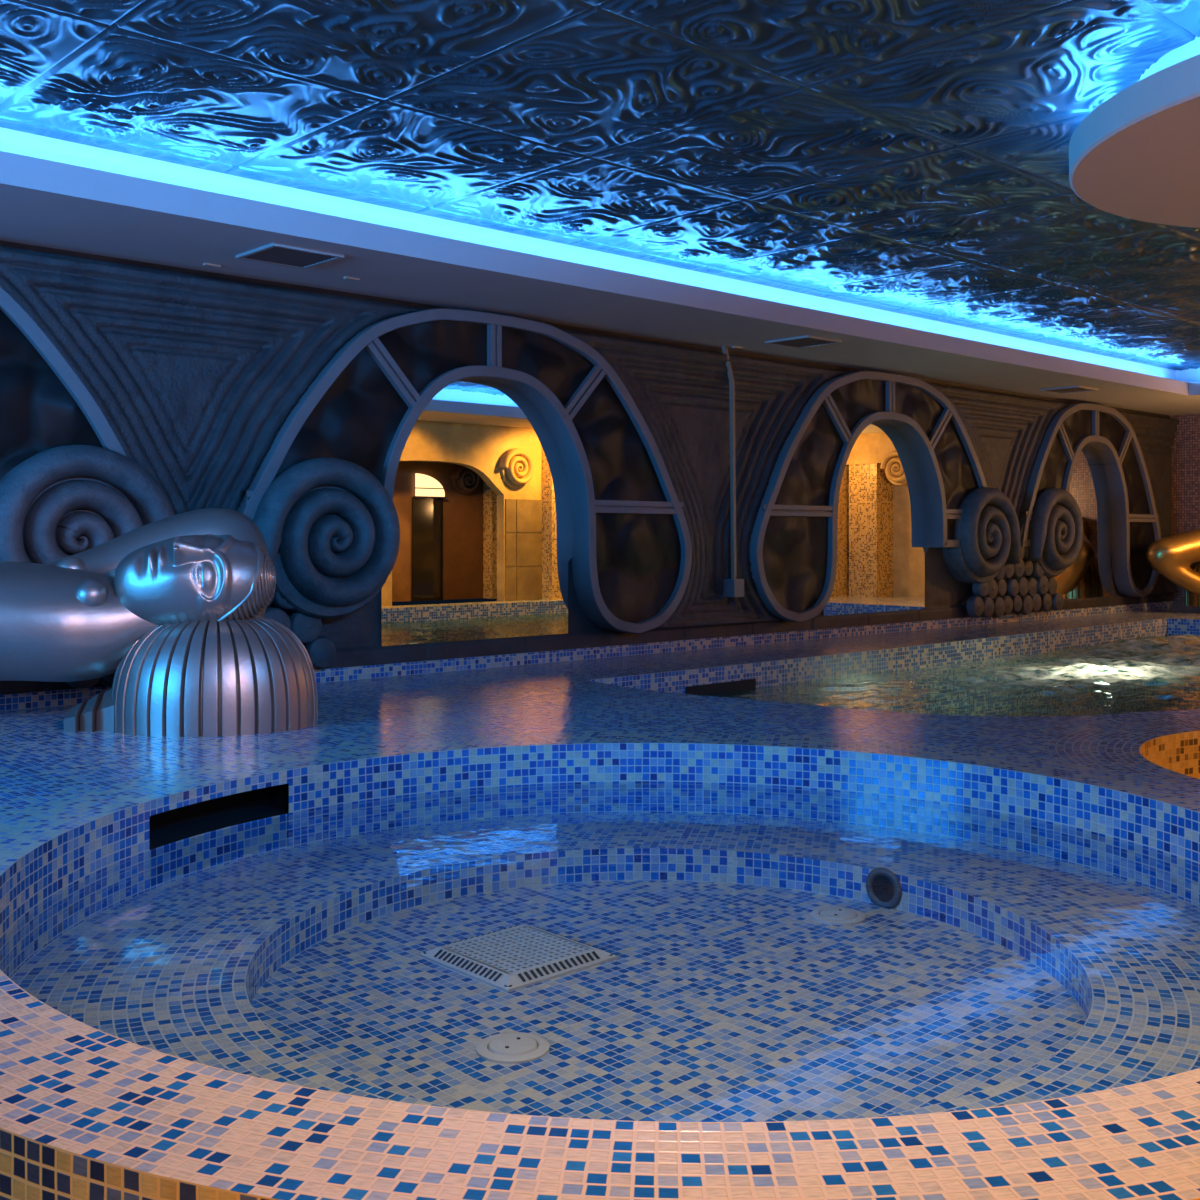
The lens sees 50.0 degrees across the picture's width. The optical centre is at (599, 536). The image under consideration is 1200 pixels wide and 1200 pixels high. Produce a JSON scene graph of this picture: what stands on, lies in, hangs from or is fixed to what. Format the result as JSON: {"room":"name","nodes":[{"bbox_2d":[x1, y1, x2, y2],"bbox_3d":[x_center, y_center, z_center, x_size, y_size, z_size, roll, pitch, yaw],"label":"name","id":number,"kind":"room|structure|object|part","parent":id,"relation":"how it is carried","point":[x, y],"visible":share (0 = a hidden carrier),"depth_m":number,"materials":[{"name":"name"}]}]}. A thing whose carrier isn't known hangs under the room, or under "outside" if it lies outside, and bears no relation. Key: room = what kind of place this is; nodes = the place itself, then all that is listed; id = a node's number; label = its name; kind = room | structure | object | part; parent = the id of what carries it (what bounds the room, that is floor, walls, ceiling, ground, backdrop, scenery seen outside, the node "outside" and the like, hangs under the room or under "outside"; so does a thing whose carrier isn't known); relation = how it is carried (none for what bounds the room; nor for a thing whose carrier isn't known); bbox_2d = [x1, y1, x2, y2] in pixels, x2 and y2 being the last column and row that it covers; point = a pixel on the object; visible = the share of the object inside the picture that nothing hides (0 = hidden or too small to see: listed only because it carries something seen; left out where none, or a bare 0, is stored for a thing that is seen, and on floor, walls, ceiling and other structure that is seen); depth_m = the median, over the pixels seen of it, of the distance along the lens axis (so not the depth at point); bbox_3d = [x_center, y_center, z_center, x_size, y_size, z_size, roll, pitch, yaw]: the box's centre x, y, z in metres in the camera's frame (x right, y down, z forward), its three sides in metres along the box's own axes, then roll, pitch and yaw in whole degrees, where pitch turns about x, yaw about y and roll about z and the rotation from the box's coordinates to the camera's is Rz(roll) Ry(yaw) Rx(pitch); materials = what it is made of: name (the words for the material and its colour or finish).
{"room":"indoor spa pool","nodes":[
{"label":"indoor spa pool","id":0,"kind":"room"},
{"bbox_2d":[0,240,1178,694],"bbox_3d":[-0.136,-0.327,7.037,15.400,1.888,0.115,0,0,-43],"label":"wall","id":1,"kind":"structure","parent":0,"point":[195,374],"depth_m":6.15,"materials":[{"name":"paint"}]},
{"bbox_2d":[0,286,126,554],"bbox_3d":[-2.909,-0.292,4.415,2.908,1.682,0.145,0,0,-43],"label":"arch frame","id":2,"kind":"object","parent":1,"relation":"attached to","point":[45,405],"visible":0.48,"depth_m":5.01,"materials":[{"name":"grey paint"}]},
{"bbox_3d":[-2.214,-0.552,5.016,0.928,0.816,0.001,0,0,-43],"label":"infill panel","id":3,"kind":"part","parent":2,"relation":"part of","materials":[{"name":"glass"}]},
{"bbox_2d":[0,444,174,563],"bbox_3d":[-2.068,0.003,5.136,0.784,0.737,0.246,0,0,-43],"label":"relief","id":4,"kind":"object","parent":1,"relation":"attached to","point":[69,499],"visible":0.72,"depth_m":5.02,"materials":[{"name":"stone"}]},
{"bbox_2d":[66,512,335,688],"bbox_3d":[-1.673,0.262,5.526,1.241,0.736,0.075,0,0,-43],"label":"relief","id":5,"kind":"object","parent":1,"relation":"attached to","point":[321,650],"visible":0.11,"depth_m":5.83,"materials":[{"name":"stone"}]},
{"bbox_2d":[253,457,399,617],"bbox_3d":[-1.266,0.007,5.885,0.784,0.737,0.246,0,0,-43],"label":"relief","id":6,"kind":"object","parent":1,"relation":"attached to","point":[334,527],"visible":0.98,"depth_m":5.80,"materials":[{"name":"stone"}]},
{"bbox_2d":[237,308,691,633],"bbox_3d":[-0.572,-0.292,6.594,2.908,1.682,0.145,0,0,-43],"label":"arch frame","id":7,"kind":"object","parent":1,"relation":"attached to","point":[632,557],"visible":0.91,"depth_m":6.85,"materials":[{"name":"grey paint"}]},
{"bbox_3d":[-1.220,-0.552,5.942,0.928,0.816,0.001,0,0,-43],"label":"infill panel","id":8,"kind":"part","parent":7,"relation":"part of","materials":[{"name":"glass"}]},
{"bbox_3d":[-0.834,-0.872,6.302,0.778,0.522,0.001,0,0,-43],"label":"infill panel","id":9,"kind":"part","parent":7,"relation":"part of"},
{"bbox_3d":[-0.265,-0.872,6.833,0.778,0.522,0.001,0,0,-43],"label":"infill panel","id":10,"kind":"part","parent":7,"relation":"part of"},
{"bbox_3d":[0.121,-0.552,7.193,0.928,0.816,0.001,0,0,-43],"label":"infill panel","id":11,"kind":"part","parent":7,"relation":"part of","materials":[{"name":"brown glass"}]},
{"bbox_3d":[0.212,0.187,7.278,0.829,0.726,0.001,0,0,-43],"label":"infill panel","id":12,"kind":"part","parent":7,"relation":"part of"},
{"bbox_2d":[381,379,572,645],"bbox_3d":[-0.619,-0.145,6.642,1.314,1.354,0.008,0,0,-43],"label":"archway","id":13,"kind":"object","parent":1,"relation":"attached to","point":[482,497],"visible":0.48,"depth_m":6.62,"materials":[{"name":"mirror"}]},
{"bbox_2d":[0,601,1172,710],"bbox_3d":[-0.175,0.659,7.080,15.400,0.082,0.085,0,0,-43],"label":"pool edge","id":14,"kind":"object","parent":1,"relation":"attached to","point":[40,699],"depth_m":7.19,"materials":[{"name":"tile"}]},
{"bbox_2d":[721,346,743,596],"bbox_3d":[0.800,-0.400,7.869,0.137,1.539,0.100,0,0,-43],"label":"cable conduit","id":15,"kind":"object","parent":1,"relation":"attached to","point":[733,587],"visible":1,"depth_m":7.87,"materials":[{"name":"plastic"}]},
{"bbox_2d":[749,371,986,621],"bbox_3d":[1.984,-0.292,8.977,2.908,1.682,0.145,0,0,-43],"label":"arch frame","id":16,"kind":"object","parent":1,"relation":"attached to","point":[793,541],"visible":0.92,"depth_m":8.47,"materials":[{"name":"grey paint"}]},
{"bbox_3d":[1.247,0.187,8.243,0.829,0.726,0.001,0,0,-43],"label":"infill panel","id":17,"kind":"part","parent":16,"relation":"part of","materials":[{"name":"brown glass"}]},
{"bbox_3d":[1.338,-0.552,8.328,0.928,0.816,0.001,0,0,-43],"label":"infill panel","id":18,"kind":"part","parent":16,"relation":"part of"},
{"bbox_3d":[1.724,-0.872,8.688,0.778,0.522,0.001,0,0,-43],"label":"infill panel","id":19,"kind":"part","parent":16,"relation":"part of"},
{"bbox_3d":[2.293,-0.872,9.218,0.778,0.522,0.001,0,0,-43],"label":"infill panel","id":20,"kind":"part","parent":16,"relation":"part of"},
{"bbox_3d":[2.769,-0.048,9.662,0.825,0.256,0.001,0,0,-43],"label":"infill panel","id":21,"kind":"part","parent":16,"relation":"part of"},
{"bbox_3d":[2.679,-0.552,9.578,0.928,0.816,0.001,0,0,-43],"label":"infill panel","id":22,"kind":"part","parent":16,"relation":"part of","materials":[{"name":"brown glass"}]},
{"bbox_2d":[823,421,928,615],"bbox_3d":[1.939,-0.145,9.028,1.314,1.354,0.008,0,0,-43],"label":"archway","id":23,"kind":"object","parent":1,"relation":"attached to","point":[882,548],"visible":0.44,"depth_m":9.05,"materials":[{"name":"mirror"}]},
{"bbox_2d":[942,487,1019,583],"bbox_3d":[2.921,-0.009,9.789,0.784,0.737,0.246,0,0,-43],"label":"relief","id":24,"kind":"object","parent":1,"relation":"attached to","point":[988,528],"visible":0.99,"depth_m":9.64,"materials":[{"name":"stone"}]},
{"bbox_2d":[966,524,1063,617],"bbox_3d":[3.304,0.260,10.168,1.388,0.741,0.075,0,0,-43],"label":"relief","id":25,"kind":"object","parent":1,"relation":"attached to","point":[1036,592],"visible":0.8,"depth_m":10.14,"materials":[{"name":"stone"}]},
{"bbox_2d":[1027,488,1082,576],"bbox_3d":[3.678,-0.034,10.495,0.774,0.728,0.245,0,0,-43],"label":"relief","id":26,"kind":"object","parent":1,"relation":"attached to","point":[1056,522],"visible":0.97,"depth_m":10.37,"materials":[{"name":"stone"}]},
{"bbox_2d":[1053,444,1111,598],"bbox_3d":[4.166,-0.145,11.104,1.143,1.354,0.008,0,0,-43],"label":"archway","id":27,"kind":"object","parent":1,"relation":"attached to","point":[1089,576],"visible":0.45,"depth_m":11.21,"materials":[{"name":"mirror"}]},
{"bbox_2d":[1019,403,1160,596],"bbox_3d":[4.213,-0.292,11.056,2.530,1.682,0.145,0,0,-43],"label":"arch frame","id":28,"kind":"object","parent":1,"relation":"attached to","point":[1135,521],"visible":0.87,"depth_m":11.36,"materials":[{"name":"grey paint"}]},
{"bbox_3d":[3.652,-0.552,10.486,0.807,0.816,0.001,0,0,-43],"label":"infill panel","id":29,"kind":"part","parent":28,"relation":"part of","materials":[{"name":"brown glass"}]},
{"bbox_3d":[3.988,-0.872,10.799,0.677,0.522,0.001,0,0,-43],"label":"infill panel","id":30,"kind":"part","parent":28,"relation":"part of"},
{"bbox_3d":[4.483,-0.872,11.261,0.677,0.522,0.001,0,0,-43],"label":"infill panel","id":31,"kind":"part","parent":28,"relation":"part of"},
{"bbox_3d":[4.819,-0.552,11.574,0.807,0.816,0.001,0,0,-43],"label":"infill panel","id":32,"kind":"part","parent":28,"relation":"part of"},
{"bbox_3d":[4.898,0.187,11.648,0.721,0.726,0.001,0,0,-43],"label":"infill panel","id":33,"kind":"part","parent":28,"relation":"part of","materials":[{"name":"black glass"}]},
{"bbox_2d":[0,0,1199,414],"bbox_3d":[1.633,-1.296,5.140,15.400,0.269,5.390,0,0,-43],"label":"ceiling","id":34,"kind":"structure","parent":0,"point":[44,203],"depth_m":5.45,"materials":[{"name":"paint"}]},
{"bbox_2d":[203,263,220,267],"bbox_3d":[-1.655,-1.157,5.485,0.070,0.008,0.024,0,0,-43],"label":"clip","id":35,"kind":"object","parent":34,"relation":"attached to","point":[204,264],"visible":1,"depth_m":5.47,"materials":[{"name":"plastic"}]},
{"bbox_2d":[235,243,343,268],"bbox_3d":[-1.280,-1.155,5.302,0.320,0.012,0.320,0,0,-43],"label":"ceiling vent","id":36,"kind":"object","parent":34,"relation":"in","point":[273,253],"visible":1,"depth_m":5.28,"materials":[{"name":"grey metal"}]},
{"bbox_2d":[343,276,359,280],"bbox_3d":[-1.115,-1.157,5.770,0.070,0.008,0.024,0,0,-43],"label":"clip","id":37,"kind":"object","parent":34,"relation":"attached to","point":[346,277],"visible":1,"depth_m":5.77,"materials":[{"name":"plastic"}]},
{"bbox_2d":[0,127,1199,381],"bbox_3d":[1.648,-1.344,5.154,15.440,0.212,5.390,0,0,-43],"label":"cove","id":38,"kind":"object","parent":34,"relation":"attached to","point":[12,141],"visible":0.25,"depth_m":5.78,"materials":[{"name":"white paint"}]},
{"bbox_2d":[765,335,841,348],"bbox_3d":[1.208,-1.155,7.635,0.320,0.012,0.320,0,0,-43],"label":"ceiling vent","id":39,"kind":"object","parent":34,"relation":"in","point":[805,341],"visible":1,"depth_m":7.61,"materials":[{"name":"grey metal"}]},
{"bbox_3d":[4.263,-1.398,7.335,5.640,0.028,4.314,0,0,-43],"label":"panel","id":40,"kind":"part","parent":34,"relation":"part of","materials":[{"name":"metal"}]},
{"bbox_2d":[1040,386,1097,393],"bbox_3d":[3.693,-1.155,10.116,0.320,0.012,0.320,0,0,-43],"label":"ceiling vent","id":41,"kind":"object","parent":34,"relation":"in","point":[1071,389],"visible":1,"depth_m":10.08,"materials":[{"name":"grey metal"}]},
{"bbox_2d":[0,608,1199,816],"bbox_3d":[1.906,0.680,4.848,15.400,0.001,6.088,0,0,-43],"label":"deck","id":42,"kind":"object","parent":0,"point":[41,762],"visible":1,"depth_m":4.75,"materials":[{"name":"tile"}]},
{"bbox_2d":[0,508,317,736],"bbox_3d":[-2.294,0.283,4.688,2.535,0.793,0.907,0,0,-7],"label":"statue","id":43,"kind":"object","parent":42,"relation":"on","point":[174,607],"visible":1,"depth_m":4.45,"materials":[{"name":"silver metal"}]},
{"bbox_2d":[588,618,1199,774],"bbox_3d":[3.736,1.155,6.834,6.714,0.950,4.300,0,0,-43],"label":"pool","id":44,"kind":"object","parent":42,"relation":"in","point":[711,680],"visible":0.23,"depth_m":8.48,"materials":[{"name":"liquid"}]},
{"bbox_2d":[699,634,1199,716],"bbox_3d":[3.736,0.799,6.834,6.714,0.098,4.300,0,0,-43],"label":"pool water","id":45,"kind":"object","parent":44,"relation":"in","point":[1150,665],"visible":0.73,"depth_m":7.17,"materials":[{"name":"clear liquid"}]},
{"bbox_2d":[1048,717,1199,786],"bbox_3d":[2.455,0.990,3.794,2.134,0.620,2.140,0,0,-43],"label":"hot tub","id":46,"kind":"object","parent":42,"relation":"in","point":[1172,753],"visible":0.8,"depth_m":4.35,"materials":[{"name":"tile"}]},
{"bbox_2d":[1146,528,1199,606],"bbox_3d":[6.174,0.212,11.548,2.723,0.886,0.774,0,0,0],"label":"statue","id":47,"kind":"object","parent":42,"relation":"on","point":[1172,557],"visible":1,"depth_m":11.21,"materials":[{"name":"gold metal"}]},
{"bbox_2d":[1170,413,1199,608],"bbox_3d":[6.347,-0.251,11.449,0.100,1.861,2.590,0,0,-43],"label":"wall","id":48,"kind":"structure","parent":0,"point":[1185,452],"depth_m":12.21,"materials":[{"name":"brown tile"}]},
{"label":"floor","id":49,"kind":"structure","parent":0,"visible":0},
{"bbox_2d":[0,732,1199,1199],"bbox_3d":[0.139,1.055,2.864,3.230,0.750,3.230,0,0,-43],"label":"pool","id":50,"kind":"object","parent":49,"relation":"on","point":[215,983],"visible":0.99,"depth_m":2.81,"materials":[{"name":"tile"}]},
{"bbox_2d":[476,1032,548,1063],"bbox_3d":[-0.171,0.998,2.521,0.144,0.013,0.144,0,0,-43],"label":"inlet cover","id":51,"kind":"object","parent":50,"relation":"on","point":[508,1047],"visible":1,"depth_m":2.50,"materials":[{"name":"beige plastic"}]},
{"bbox_2d":[419,924,617,992],"bbox_3d":[-0.196,0.994,3.069,0.336,0.023,0.336,0,0,-43],"label":"floor drain","id":52,"kind":"object","parent":50,"relation":"on","point":[514,958],"visible":1,"depth_m":3.02,"materials":[{"name":"beige plastic"}]},
{"bbox_2d":[445,926,592,973],"bbox_3d":[-0.196,0.986,3.069,0.258,0.006,0.258,0,0,-43],"label":"grille","id":53,"kind":"object","parent":52,"relation":"attached to","point":[517,949],"depth_m":3.05,"materials":[{"name":"beige plastic"}]},
{"bbox_2d":[810,907,865,924],"bbox_3d":[0.629,0.998,3.395,0.144,0.013,0.144,0,0,-43],"label":"inlet cover","id":54,"kind":"object","parent":50,"relation":"on","point":[828,915],"visible":1,"depth_m":3.37,"materials":[{"name":"beige plastic"}]},
{"bbox_2d":[866,867,901,908],"bbox_3d":[0.768,0.956,3.490,0.008,0.112,0.112,0,0,-45],"label":"wall outlet","id":55,"kind":"object","parent":50,"relation":"attached to","point":[883,888],"visible":1,"depth_m":3.49,"materials":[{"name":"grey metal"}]}
]}

